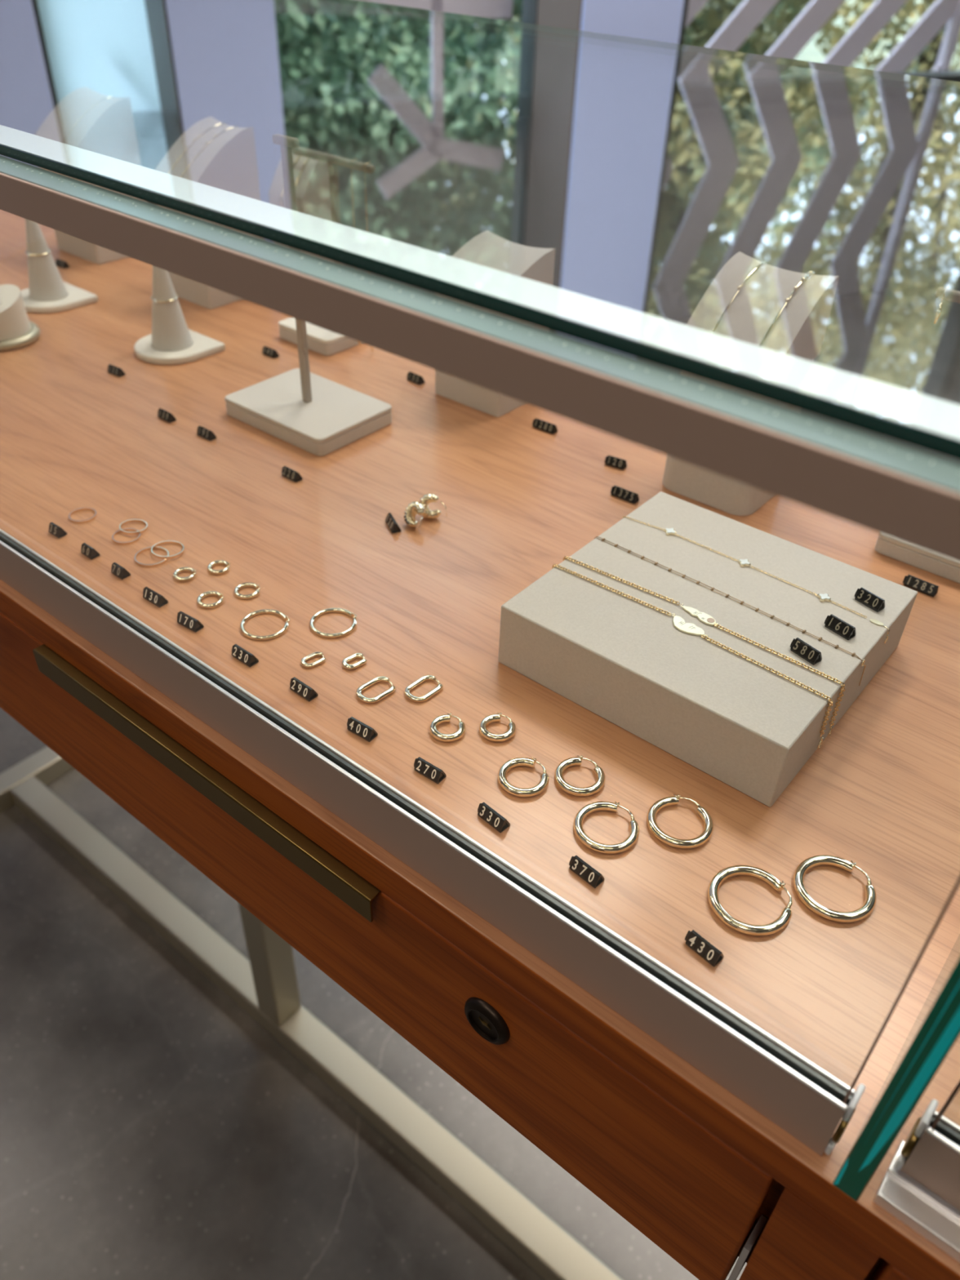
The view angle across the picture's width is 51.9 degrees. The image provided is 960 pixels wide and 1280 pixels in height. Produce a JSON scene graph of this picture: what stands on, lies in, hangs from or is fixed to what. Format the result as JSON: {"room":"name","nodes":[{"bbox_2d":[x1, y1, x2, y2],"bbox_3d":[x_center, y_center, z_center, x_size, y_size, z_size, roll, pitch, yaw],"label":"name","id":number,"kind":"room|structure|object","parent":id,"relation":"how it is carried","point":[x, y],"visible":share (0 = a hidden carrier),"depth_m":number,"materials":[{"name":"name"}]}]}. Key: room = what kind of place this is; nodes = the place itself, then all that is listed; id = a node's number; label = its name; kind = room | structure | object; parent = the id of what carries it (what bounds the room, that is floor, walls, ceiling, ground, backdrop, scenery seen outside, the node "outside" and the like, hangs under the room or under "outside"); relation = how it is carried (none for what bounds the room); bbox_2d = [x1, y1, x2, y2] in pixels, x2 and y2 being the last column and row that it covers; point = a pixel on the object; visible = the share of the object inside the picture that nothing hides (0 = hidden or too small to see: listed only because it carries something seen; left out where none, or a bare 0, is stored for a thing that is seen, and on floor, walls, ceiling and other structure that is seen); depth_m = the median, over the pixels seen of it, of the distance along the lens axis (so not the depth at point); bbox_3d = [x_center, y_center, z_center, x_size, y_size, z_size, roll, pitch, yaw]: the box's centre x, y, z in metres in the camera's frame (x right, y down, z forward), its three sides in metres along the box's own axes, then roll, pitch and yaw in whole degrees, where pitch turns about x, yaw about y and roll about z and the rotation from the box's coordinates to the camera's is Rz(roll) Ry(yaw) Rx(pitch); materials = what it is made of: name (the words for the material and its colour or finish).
{"room":"shop","nodes":[
{"label":"shop","id":0,"kind":"room"},
{"bbox_2d":[0,42,53,168],"bbox_3d":[-1.279,-1.595,1.474,0.873,2.895,0.265,-14,41,-20],"label":"wall","id":1,"kind":"structure","parent":0,"point":[26,101],"depth_m":1.93,"materials":[{"name":"purple"}]},
{"bbox_2d":[151,41,284,242],"bbox_3d":[-0.557,-1.775,1.738,0.219,2.895,0.265,-14,41,-20],"label":"wall","id":2,"kind":"structure","parent":0,"point":[233,83],"depth_m":2.08,"materials":[{"name":"purple"}]},
{"bbox_2d":[0,279,959,1279],"bbox_3d":[0.748,0.601,1.206,10.500,0.100,5.020,-14,41,-20],"label":"floor","id":3,"kind":"structure","parent":0,"point":[152,1128],"depth_m":1.14,"materials":[{"name":"concrete"}]},
{"bbox_2d":[0,209,959,1279],"bbox_3d":[-0.048,0.206,0.928,2.600,0.815,0.700,28,45,29],"label":"display table","id":4,"kind":"object","parent":3,"relation":"on","point":[708,1179],"visible":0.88,"depth_m":0.50,"materials":[{"name":"brown wood"}]},
{"bbox_2d":[0,284,39,351],"bbox_3d":[-0.405,-0.271,0.827,0.062,0.040,0.062,28,45,29],"label":"holder","id":5,"kind":"object","parent":4,"relation":"on","point":[16,331],"visible":1,"depth_m":0.82,"materials":[{"name":"beige fabric"}]},
{"bbox_2d":[48,522,67,537],"bbox_3d":[-0.258,-0.068,0.602,0.011,0.007,0.007,27,45,28],"label":"price tag","id":6,"kind":"object","parent":4,"relation":"on","point":[55,530],"visible":1,"depth_m":0.60,"materials":[{"name":"black plastic"}]},
{"bbox_2d":[20,218,97,313],"bbox_3d":[-0.395,-0.343,0.887,0.062,0.078,0.062,28,45,29],"label":"cone","id":7,"kind":"object","parent":4,"relation":"on","point":[47,292],"visible":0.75,"depth_m":0.89,"materials":[{"name":"beige plastic"}]},
{"bbox_2d":[68,507,97,523],"bbox_3d":[-0.249,-0.078,0.620,0.017,0.002,0.017,28,45,29],"label":"hoop","id":8,"kind":"object","parent":4,"relation":"on","point":[72,513],"visible":1,"depth_m":0.62,"materials":[{"name":"gold metal"}]},
{"bbox_2d":[35,86,146,264],"bbox_3d":[-0.389,-0.466,0.991,0.073,0.143,0.069,28,45,29],"label":"display stand","id":9,"kind":"object","parent":4,"relation":"on","point":[108,129],"visible":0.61,"depth_m":0.96,"materials":[{"name":"beige fabric"}]},
{"bbox_2d":[35,86,138,157],"bbox_3d":[-0.387,-0.502,0.962,0.072,0.050,0.068,28,45,29],"label":"cushion","id":10,"kind":"object","parent":9,"relation":"on","point":[108,129],"depth_m":0.95,"materials":[{"name":"beige fabric"}]},
{"bbox_2d":[80,542,100,559],"bbox_3d":[-0.232,-0.053,0.585,0.011,0.007,0.007,28,45,29],"label":"price tag","id":11,"kind":"object","parent":4,"relation":"on","point":[91,553],"visible":1,"depth_m":0.58,"materials":[{"name":"black plastic"}]},
{"bbox_2d":[107,364,125,377],"bbox_3d":[-0.291,-0.216,0.788,0.015,0.007,0.007,26,44,27],"label":"price tag","id":12,"kind":"object","parent":4,"relation":"on","point":[113,370],"visible":1,"depth_m":0.79,"materials":[{"name":"black plastic"}]},
{"bbox_2d":[111,562,130,579],"bbox_3d":[-0.208,-0.041,0.570,0.011,0.007,0.007,28,45,29],"label":"price tag","id":13,"kind":"object","parent":4,"relation":"on","point":[118,571],"visible":1,"depth_m":0.57,"materials":[{"name":"black plastic"}]},
{"bbox_2d":[111,528,141,545],"bbox_3d":[-0.216,-0.063,0.602,0.017,0.002,0.017,28,45,29],"label":"hoop","id":14,"kind":"object","parent":4,"relation":"on","point":[117,532],"visible":1,"depth_m":0.60,"materials":[{"name":"gold metal"}]},
{"bbox_2d":[119,519,147,534],"bbox_3d":[-0.214,-0.070,0.610,0.017,0.003,0.017,30,46,31],"label":"hoop","id":15,"kind":"object","parent":4,"relation":"on","point":[122,524],"visible":1,"depth_m":0.61,"materials":[{"name":"gold metal"}]},
{"bbox_2d":[134,546,169,567],"bbox_3d":[-0.195,-0.049,0.586,0.020,0.002,0.020,28,45,29],"label":"hoop","id":16,"kind":"object","parent":4,"relation":"on","point":[140,552],"visible":1,"depth_m":0.58,"materials":[{"name":"gold metal"}]},
{"bbox_2d":[142,586,168,607],"bbox_3d":[-0.182,-0.025,0.551,0.015,0.007,0.007,26,44,27],"label":"price tag","id":17,"kind":"object","parent":4,"relation":"on","point":[148,594],"visible":1,"depth_m":0.55,"materials":[{"name":"black plastic"}]},
{"bbox_2d":[157,408,176,422],"bbox_3d":[-0.232,-0.166,0.728,0.015,0.007,0.007,29,45,29],"label":"price tag","id":18,"kind":"object","parent":4,"relation":"on","point":[162,414],"visible":1,"depth_m":0.73,"materials":[{"name":"black plastic"}]},
{"bbox_2d":[151,540,184,559],"bbox_3d":[-0.187,-0.054,0.591,0.019,0.003,0.019,26,44,27],"label":"hoop","id":19,"kind":"object","parent":4,"relation":"on","point":[158,544],"visible":1,"depth_m":0.59,"materials":[{"name":"gold metal"}]},
{"bbox_2d":[133,265,225,364],"bbox_3d":[-0.257,-0.274,0.806,0.062,0.078,0.062,28,45,29],"label":"cone","id":20,"kind":"object","parent":4,"relation":"on","point":[171,342],"visible":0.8,"depth_m":0.81,"materials":[{"name":"beige plastic"}]},
{"bbox_2d":[173,567,196,582],"bbox_3d":[-0.171,-0.038,0.571,0.013,0.004,0.013,28,45,29],"label":"earring","id":21,"kind":"object","parent":4,"relation":"on","point":[193,571],"visible":1,"depth_m":0.57,"materials":[{"name":"gold metal"}]},
{"bbox_2d":[177,611,204,632],"bbox_3d":[-0.158,-0.011,0.534,0.015,0.007,0.007,25,43,26],"label":"price tag","id":22,"kind":"object","parent":4,"relation":"on","point":[184,620],"visible":1,"depth_m":0.53,"materials":[{"name":"black plastic"}]},
{"bbox_2d":[196,425,216,440],"bbox_3d":[-0.197,-0.149,0.708,0.015,0.007,0.007,28,45,29],"label":"price tag","id":23,"kind":"object","parent":4,"relation":"on","point":[202,432],"visible":1,"depth_m":0.71,"materials":[{"name":"black plastic"}]},
{"bbox_2d":[155,116,263,309],"bbox_3d":[-0.245,-0.389,0.900,0.058,0.143,0.072,28,45,29],"label":"display stand","id":24,"kind":"object","parent":4,"relation":"on","point":[228,162],"visible":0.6,"depth_m":0.87,"materials":[{"name":"beige fabric"}]},
{"bbox_2d":[168,122,226,173],"bbox_3d":[-0.252,-0.429,0.876,0.003,0.046,0.075,28,45,29],"label":"bracelet","id":25,"kind":"object","parent":24,"relation":"on","point":[204,132],"visible":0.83,"depth_m":0.87,"materials":[{"name":"gold metal"}]},
{"bbox_2d":[155,116,259,192],"bbox_3d":[-0.244,-0.425,0.871,0.057,0.050,0.071,28,45,29],"label":"cushion","id":26,"kind":"object","parent":24,"relation":"on","point":[228,163],"depth_m":0.86,"materials":[{"name":"beige fabric"}]},
{"bbox_2d":[180,125,238,177],"bbox_3d":[-0.238,-0.422,0.868,0.003,0.045,0.075,28,45,29],"label":"bracelet","id":27,"kind":"object","parent":24,"relation":"on","point":[218,135],"visible":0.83,"depth_m":0.86,"materials":[{"name":"gold metal"}]},
{"bbox_2d":[196,591,223,608],"bbox_3d":[-0.151,-0.023,0.553,0.015,0.004,0.016,28,45,29],"label":"earring","id":28,"kind":"object","parent":4,"relation":"on","point":[202,595],"visible":1,"depth_m":0.55,"materials":[{"name":"gold metal"}]},
{"bbox_2d":[207,560,231,574],"bbox_3d":[-0.153,-0.043,0.578,0.013,0.004,0.013,28,45,29],"label":"earring","id":29,"kind":"object","parent":4,"relation":"on","point":[227,564],"visible":1,"depth_m":0.58,"materials":[{"name":"gold metal"}]},
{"bbox_2d":[231,644,258,666],"bbox_3d":[-0.123,0.007,0.513,0.015,0.007,0.007,28,45,29],"label":"price tag","id":30,"kind":"object","parent":4,"relation":"on","point":[238,652],"visible":1,"depth_m":0.51,"materials":[{"name":"black plastic"}]},
{"bbox_2d":[233,582,260,599],"bbox_3d":[-0.132,-0.029,0.560,0.015,0.004,0.015,28,45,29],"label":"earring","id":31,"kind":"object","parent":4,"relation":"on","point":[240,586],"visible":1,"depth_m":0.56,"materials":[{"name":"gold metal"}]},
{"bbox_2d":[240,608,290,639],"bbox_3d":[-0.117,-0.009,0.536,0.026,0.003,0.026,28,45,29],"label":"earring","id":32,"kind":"object","parent":4,"relation":"on","point":[282,615],"visible":1,"depth_m":0.54,"materials":[{"name":"gold metal"}]},
{"bbox_2d":[262,346,279,358],"bbox_3d":[-0.176,-0.241,0.827,0.015,0.007,0.007,28,45,29],"label":"price tag","id":33,"kind":"object","parent":4,"relation":"on","point":[267,351],"visible":1,"depth_m":0.82,"materials":[{"name":"black plastic"}]},
{"bbox_2d":[281,466,302,482],"bbox_3d":[-0.127,-0.112,0.665,0.015,0.007,0.007,29,45,29],"label":"price tag","id":34,"kind":"object","parent":4,"relation":"on","point":[286,472],"visible":1,"depth_m":0.66,"materials":[{"name":"black plastic"}]},
{"bbox_2d":[268,151,333,262],"bbox_3d":[-0.167,-0.391,0.924,0.046,0.122,0.036,28,45,29],"label":"display stand","id":35,"kind":"object","parent":4,"relation":"on","point":[313,187],"visible":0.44,"depth_m":0.90,"materials":[{"name":"beige fabric"}]},
{"bbox_2d":[268,151,330,214],"bbox_3d":[-0.166,-0.420,0.901,0.045,0.049,0.035,28,45,29],"label":"cushion","id":36,"kind":"object","parent":35,"relation":"on","point":[313,187],"depth_m":0.90,"materials":[{"name":"beige fabric"}]},
{"bbox_2d":[289,676,318,702],"bbox_3d":[-0.089,0.024,0.494,0.015,0.007,0.007,29,45,29],"label":"price tag","id":37,"kind":"object","parent":4,"relation":"on","point":[298,686],"visible":1,"depth_m":0.49,"materials":[{"name":"black plastic"}]},
{"bbox_2d":[224,133,391,456],"bbox_3d":[-0.125,-0.241,0.679,0.104,0.192,0.076,28,45,29],"label":"stand","id":38,"kind":"object","parent":4,"relation":"on","point":[317,415],"visible":0.98,"depth_m":0.72,"materials":[{"name":"beige fabric"}]},
{"bbox_2d":[300,651,326,667],"bbox_3d":[-0.087,0.010,0.514,0.014,0.002,0.009,-27,47,-32],"label":"earring","id":39,"kind":"object","parent":4,"relation":"on","point":[304,659],"visible":1,"depth_m":0.51,"materials":[{"name":"gold metal"}]},
{"bbox_2d":[278,146,375,355],"bbox_3d":[-0.123,-0.316,0.809,0.089,0.148,0.052,28,45,29],"label":"stand","id":40,"kind":"object","parent":4,"relation":"on","point":[321,340],"visible":0.44,"depth_m":0.83,"materials":[{"name":"beige fabric"}]},
{"bbox_2d":[309,608,356,638],"bbox_3d":[-0.080,-0.010,0.540,0.026,0.003,0.026,28,45,29],"label":"earring","id":41,"kind":"object","parent":4,"relation":"on","point":[350,614],"visible":1,"depth_m":0.54,"materials":[{"name":"gold metal"}]},
{"bbox_2d":[341,653,367,669],"bbox_3d":[-0.065,0.011,0.514,0.014,0.002,0.010,-27,47,-32],"label":"earring","id":42,"kind":"object","parent":4,"relation":"on","point":[344,662],"visible":1,"depth_m":0.51,"materials":[{"name":"gold metal"}]},
{"bbox_2d":[346,716,377,742],"bbox_3d":[-0.057,0.042,0.472,0.015,0.007,0.007,26,44,27],"label":"price tag","id":43,"kind":"object","parent":4,"relation":"on","point":[354,726],"visible":1,"depth_m":0.47,"materials":[{"name":"black plastic"}]},
{"bbox_2d":[355,675,395,702],"bbox_3d":[-0.052,0.025,0.497,0.021,0.002,0.014,-31,49,-35],"label":"earring","id":44,"kind":"object","parent":4,"relation":"on","point":[358,692],"visible":1,"depth_m":0.49,"materials":[{"name":"gold metal"}]},
{"bbox_2d":[385,512,401,533],"bbox_3d":[-0.055,-0.074,0.620,0.007,0.007,0.015,-12,40,-17],"label":"price tag","id":45,"kind":"object","parent":4,"relation":"on","point":[393,526],"visible":1,"depth_m":0.62,"materials":[{"name":"black plastic"}]},
{"bbox_2d":[403,501,425,533],"bbox_3d":[-0.041,-0.078,0.619,0.017,0.015,0.014,28,45,29],"label":"earring","id":46,"kind":"object","parent":4,"relation":"on","point":[414,508],"visible":1,"depth_m":0.62,"materials":[{"name":"gold metal"}]},
{"bbox_2d":[406,371,424,385],"bbox_3d":[-0.052,-0.211,0.794,0.015,0.007,0.007,29,46,30],"label":"price tag","id":47,"kind":"object","parent":4,"relation":"on","point":[412,377],"visible":1,"depth_m":0.79,"materials":[{"name":"black plastic"}]},
{"bbox_2d":[404,675,443,702],"bbox_3d":[-0.028,0.025,0.499,0.014,0.002,0.021,30,46,31],"label":"earring","id":48,"kind":"object","parent":4,"relation":"on","point":[407,690],"visible":1,"depth_m":0.50,"materials":[{"name":"gold metal"}]},
{"bbox_2d":[413,756,446,784],"bbox_3d":[-0.023,0.059,0.453,0.015,0.007,0.007,26,44,27],"label":"price tag","id":49,"kind":"object","parent":4,"relation":"on","point":[424,767],"visible":1,"depth_m":0.45,"materials":[{"name":"black plastic"}]},
{"bbox_2d":[418,493,447,519],"bbox_3d":[-0.030,-0.085,0.628,0.018,0.016,0.012,-3,38,-6],"label":"earring","id":50,"kind":"object","parent":4,"relation":"on","point":[426,500],"visible":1,"depth_m":0.62,"materials":[{"name":"gold metal"}]},
{"bbox_2d":[429,712,466,742],"bbox_3d":[-0.016,0.042,0.475,0.018,0.005,0.017,28,45,29],"label":"earring","id":51,"kind":"object","parent":4,"relation":"on","point":[433,726],"visible":1,"depth_m":0.47,"materials":[{"name":"gold metal"}]},
{"bbox_2d":[0,0,959,1210],"bbox_3d":[-0.022,-0.191,0.581,2.250,0.239,0.486,28,45,29],"label":"display case","id":52,"kind":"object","parent":4,"relation":"on","point":[807,1102],"depth_m":0.32,"materials":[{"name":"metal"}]},
{"bbox_2d":[477,802,510,832],"bbox_3d":[0.006,0.077,0.431,0.007,0.007,0.015,-31,49,-35],"label":"price tag","id":53,"kind":"object","parent":4,"relation":"on","point":[486,812],"visible":1,"depth_m":0.43,"materials":[{"name":"black plastic"}]},
{"bbox_2d":[435,230,555,417],"bbox_3d":[0.010,-0.239,0.748,0.065,0.112,0.061,28,45,29],"label":"display stand","id":54,"kind":"object","parent":4,"relation":"on","point":[487,249],"visible":0.3,"depth_m":0.73,"materials":[{"name":"beige fabric"}]},
{"bbox_2d":[452,230,555,285],"bbox_3d":[0.011,-0.271,0.723,0.064,0.032,0.060,28,45,29],"label":"cushion","id":55,"kind":"object","parent":54,"relation":"on","point":[487,249],"depth_m":0.72,"materials":[{"name":"beige fabric"}]},
{"bbox_2d":[479,712,515,742],"bbox_3d":[0.008,0.042,0.476,0.018,0.005,0.017,28,45,29],"label":"earring","id":56,"kind":"object","parent":4,"relation":"on","point":[491,718],"visible":1,"depth_m":0.47,"materials":[{"name":"gold metal"}]},
{"bbox_2d":[497,757,549,797],"bbox_3d":[0.020,0.062,0.451,0.024,0.006,0.024,28,45,29],"label":"earring","id":57,"kind":"object","parent":4,"relation":"on","point":[506,766],"visible":1,"depth_m":0.45,"materials":[{"name":"gold metal"}]},
{"bbox_2d":[532,417,557,434],"bbox_3d":[0.048,-0.159,0.733,0.019,0.007,0.007,26,44,27],"label":"price tag","id":58,"kind":"object","parent":4,"relation":"on","point":[547,427],"visible":1,"depth_m":0.73,"materials":[{"name":"black plastic"}]},
{"bbox_2d":[554,755,605,796],"bbox_3d":[0.046,0.062,0.453,0.023,0.006,0.023,28,45,29],"label":"earring","id":59,"kind":"object","parent":4,"relation":"on","point":[562,766],"visible":1,"depth_m":0.45,"materials":[{"name":"gold metal"}]},
{"bbox_2d":[568,855,604,888],"bbox_3d":[0.044,0.095,0.410,0.007,0.007,0.015,-31,49,-35],"label":"price tag","id":60,"kind":"object","parent":4,"relation":"on","point":[587,873],"visible":1,"depth_m":0.41,"materials":[{"name":"black plastic"}]},
{"bbox_2d":[573,801,639,853],"bbox_3d":[0.055,0.081,0.429,0.029,0.006,0.029,28,45,29],"label":"earring","id":61,"kind":"object","parent":4,"relation":"on","point":[629,842],"visible":1,"depth_m":0.43,"materials":[{"name":"gold metal"}]},
{"bbox_2d":[604,454,626,470],"bbox_3d":[0.095,-0.125,0.692,0.015,0.007,0.007,22,42,23],"label":"price tag","id":62,"kind":"object","parent":4,"relation":"on","point":[615,462],"visible":1,"depth_m":0.69,"materials":[{"name":"black plastic"}]},
{"bbox_2d":[610,484,639,504],"bbox_3d":[0.096,-0.097,0.657,0.019,0.007,0.007,27,44,28],"label":"price tag","id":63,"kind":"object","parent":4,"relation":"on","point":[629,496],"visible":1,"depth_m":0.66,"materials":[{"name":"black plastic"}]},
{"bbox_2d":[646,794,713,848],"bbox_3d":[0.088,0.079,0.433,0.029,0.006,0.029,28,45,29],"label":"earring","id":64,"kind":"object","parent":4,"relation":"on","point":[705,835],"visible":1,"depth_m":0.43,"materials":[{"name":"gold metal"}]},
{"bbox_2d":[684,929,724,967],"bbox_3d":[0.087,0.118,0.382,0.007,0.007,0.015,-29,48,-33],"label":"price tag","id":65,"kind":"object","parent":4,"relation":"on","point":[698,944],"visible":1,"depth_m":0.38,"materials":[{"name":"black plastic"}]},
{"bbox_2d":[497,491,917,807],"bbox_3d":[0.120,-0.007,0.518,0.157,0.037,0.156,28,45,29],"label":"box","id":66,"kind":"object","parent":4,"relation":"on","point":[620,659],"visible":1,"depth_m":0.49,"materials":[{"name":"beige fabric"}]},
{"bbox_2d":[551,564,832,749],"bbox_3d":[0.100,0.005,0.496,0.161,0.033,0.009,30,46,31],"label":"bracelet","id":67,"kind":"object","parent":66,"relation":"on","point":[678,622],"visible":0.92,"depth_m":0.48,"materials":[{"name":"gold metal"}]},
{"bbox_2d":[671,613,708,637],"bbox_3d":[0.102,-0.006,0.486,0.023,0.001,0.010,28,45,29],"label":"pendant","id":68,"kind":"object","parent":67,"relation":"attached to","point":[678,622],"depth_m":0.48,"materials":[{"name":"gold metal"}]},
{"bbox_2d":[563,555,844,736],"bbox_3d":[0.108,-0.001,0.504,0.161,0.034,0.007,28,45,29],"label":"necklace","id":69,"kind":"object","parent":66,"relation":"on","point":[703,617],"visible":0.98,"depth_m":0.49,"materials":[{"name":"gold metal"}]},
{"bbox_2d":[680,604,719,626],"bbox_3d":[0.110,-0.012,0.494,0.023,0.001,0.007,28,45,29],"label":"pendant","id":70,"kind":"object","parent":69,"relation":"attached to","point":[703,617],"depth_m":0.49,"materials":[{"name":"gold metal"}]},
{"bbox_2d":[594,536,866,685],"bbox_3d":[0.124,-0.016,0.517,0.159,0.023,0.011,28,45,29],"label":"necklace","id":71,"kind":"object","parent":66,"relation":"on","point":[772,616],"visible":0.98,"depth_m":0.50,"materials":[{"name":"gold metal"}]},
{"bbox_2d":[622,515,889,643],"bbox_3d":[0.144,-0.032,0.536,0.160,0.023,0.008,29,45,30],"label":"necklace","id":72,"kind":"object","parent":66,"relation":"on","point":[744,562],"visible":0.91,"depth_m":0.53,"materials":[{"name":"gold metal"}]},
{"bbox_2d":[790,637,822,665],"bbox_3d":[0.155,0.005,0.470,0.007,0.007,0.015,-24,45,-29],"label":"price tag","id":73,"kind":"object","parent":66,"relation":"on","point":[807,652],"visible":1,"depth_m":0.47,"materials":[{"name":"black plastic"}]},
{"bbox_2d":[823,613,856,639],"bbox_3d":[0.177,-0.007,0.486,0.007,0.007,0.015,-26,46,-31],"label":"price tag","id":74,"kind":"object","parent":66,"relation":"on","point":[832,622],"visible":1,"depth_m":0.48,"materials":[{"name":"black plastic"}]},
{"bbox_2d":[853,586,884,612],"bbox_3d":[0.200,-0.021,0.505,0.007,0.007,0.015,-25,46,-30],"label":"price tag","id":75,"kind":"object","parent":66,"relation":"on","point":[864,597],"visible":1,"depth_m":0.50,"materials":[{"name":"black plastic"}]},
{"bbox_2d":[707,865,792,936],"bbox_3d":[0.110,0.105,0.401,0.034,0.006,0.034,28,45,29],"label":"earring","id":76,"kind":"object","parent":4,"relation":"on","point":[784,918],"visible":1,"depth_m":0.40,"materials":[{"name":"gold metal"}]},
{"bbox_2d":[662,251,839,515],"bbox_3d":[0.168,-0.162,0.633,0.068,0.142,0.063,28,45,29],"label":"display stand","id":77,"kind":"object","parent":4,"relation":"on","point":[799,331],"visible":0.55,"depth_m":0.60,"materials":[{"name":"beige fabric"}]},
{"bbox_2d":[711,261,766,333],"bbox_3d":[0.158,-0.205,0.611,0.003,0.045,0.066,28,45,29],"label":"bracelet","id":78,"kind":"object","parent":77,"relation":"on","point":[739,287],"visible":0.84,"depth_m":0.60,"materials":[{"name":"gold metal"}]},
{"bbox_2d":[686,251,839,360],"bbox_3d":[0.170,-0.199,0.604,0.067,0.049,0.062,28,45,29],"label":"cushion","id":79,"kind":"object","parent":77,"relation":"on","point":[799,331],"depth_m":0.60,"materials":[{"name":"beige fabric"}]},
{"bbox_2d":[758,271,814,346],"bbox_3d":[0.183,-0.193,0.596,0.003,0.047,0.066,28,45,29],"label":"bracelet","id":80,"kind":"object","parent":77,"relation":"on","point":[803,279],"visible":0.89,"depth_m":0.59,"materials":[{"name":"gold metal"}]},
{"bbox_2d":[793,854,876,922],"bbox_3d":[0.147,0.102,0.407,0.033,0.006,0.034,28,45,29],"label":"earring","id":81,"kind":"object","parent":4,"relation":"on","point":[804,866],"visible":1,"depth_m":0.40,"materials":[{"name":"gold metal"}]},
{"bbox_2d":[832,933,959,1200],"bbox_3d":[0.274,-0.029,0.394,0.008,0.235,0.489,28,45,29],"label":"glass panel","id":82,"kind":"object","parent":4,"relation":"on","point":[935,1029],"visible":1,"depth_m":0.28,"materials":[{"name":"teal glass"}]},
{"bbox_2d":[873,1140,959,1262],"bbox_3d":[0.404,0.314,0.150,0.702,0.006,0.024,28,45,29],"label":"metal rail","id":83,"kind":"object","parent":4,"relation":"on","point":[932,1217],"visible":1,"depth_m":0.31,"materials":[{"name":"silver metal"}]},
{"bbox_2d":[875,286,959,583],"bbox_3d":[0.297,-0.117,0.576,0.108,0.150,0.073,28,45,29],"label":"stand","id":84,"kind":"object","parent":4,"relation":"on","point":[927,561],"visible":0.43,"depth_m":0.60,"materials":[{"name":"beige fabric"}]},
{"bbox_2d":[902,574,938,597],"bbox_3d":[0.260,-0.033,0.583,0.019,0.007,0.007,29,45,29],"label":"price tag","id":85,"kind":"object","parent":4,"relation":"on","point":[917,584],"visible":1,"depth_m":0.58,"materials":[{"name":"black plastic"}]},
{"bbox_2d":[137,93,959,319],"bbox_3d":[1.115,-1.435,3.225,6.350,0.625,0.100,-14,41,-20],"label":"window","id":86,"kind":"structure","parent":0,"point":[864,192],"depth_m":3.04,"materials":[{"name":"grey"}]},
{"bbox_2d":[40,41,167,139],"bbox_3d":[-0.800,-2.050,1.570,0.320,2.270,0.080,-14,41,-20],"label":"window","id":87,"kind":"structure","parent":86,"relation":"attached to","point":[119,69],"depth_m":2.19,"materials":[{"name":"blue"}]},
{"bbox_2d":[282,0,537,130],"bbox_3d":[-0.174,-2.206,1.799,0.800,2.270,0.080,-14,41,-20],"label":"window","id":88,"kind":"structure","parent":86,"relation":"attached to","point":[325,113],"depth_m":2.47,"materials":[{"name":"grey"}]},
{"bbox_2d":[669,0,959,109],"bbox_3d":[1.202,-2.549,2.303,1.500,2.270,0.080,-14,41,-20],"label":"window","id":89,"kind":"structure","parent":86,"relation":"attached to","point":[802,89],"depth_m":2.86,"materials":[{"name":"grey"}]},
{"bbox_2d":[518,0,684,358],"bbox_3d":[0.324,-1.994,2.060,0.273,2.895,0.265,-14,41,-20],"label":"wall","id":90,"kind":"structure","parent":0,"point":[596,130],"depth_m":2.51,"materials":[{"name":"purple"}]},
{"label":"outside","id":91,"kind":"structure","parent":0,"visible":0},
{"bbox_2d":[281,0,959,101],"bbox_3d":[-0.617,-5.266,8.568,21.000,0.050,13.250,-14,41,-20],"label":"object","id":92,"kind":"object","parent":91,"point":[507,69],"depth_m":7.08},
{"bbox_2d":[277,0,522,99],"bbox_3d":[-0.714,-3.158,3.102,2.733,3.380,1.803,-18,42,-23],"label":"tree","id":93,"kind":"object","parent":92,"relation":"on","point":[299,56],"visible":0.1,"depth_m":3.66,"materials":[{"name":"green plant"}]},
{"bbox_2d":[359,0,513,93],"bbox_3d":[-0.226,-1.617,2.508,0.682,1.714,0.012,-14,41,-20],"label":"screen","id":94,"kind":"object","parent":92,"relation":"on","point":[494,9],"visible":0.29,"depth_m":2.60,"materials":[{"name":"grey metal"}]},
{"bbox_2d":[376,6,804,77],"bbox_3d":[1.484,-6.566,5.391,5.943,6.032,2.812,-21,44,-27],"label":"tree","id":95,"kind":"object","parent":92,"relation":"on","point":[516,50],"visible":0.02,"depth_m":6.31,"materials":[{"name":"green plant"}]},
{"bbox_2d":[512,0,812,81],"bbox_3d":[0.989,-3.506,3.703,1.840,3.287,1.336,-23,45,-29],"label":"tree","id":96,"kind":"object","parent":92,"relation":"on","point":[714,14],"visible":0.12,"depth_m":3.88,"materials":[{"name":"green plant"}]},
{"bbox_2d":[677,0,959,82],"bbox_3d":[0.979,-2.346,2.604,1.300,2.815,0.035,-14,41,-20],"label":"screen","id":97,"kind":"object","parent":92,"relation":"on","point":[750,13],"visible":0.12,"depth_m":3.04,"materials":[{"name":"grey metal"}]},
{"bbox_2d":[801,0,959,75],"bbox_3d":[2.501,-4.224,4.171,2.361,3.926,1.434,-22,44,-27],"label":"tree","id":98,"kind":"object","parent":92,"relation":"on","point":[926,60],"visible":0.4,"depth_m":4.69,"materials":[{"name":"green plant"}]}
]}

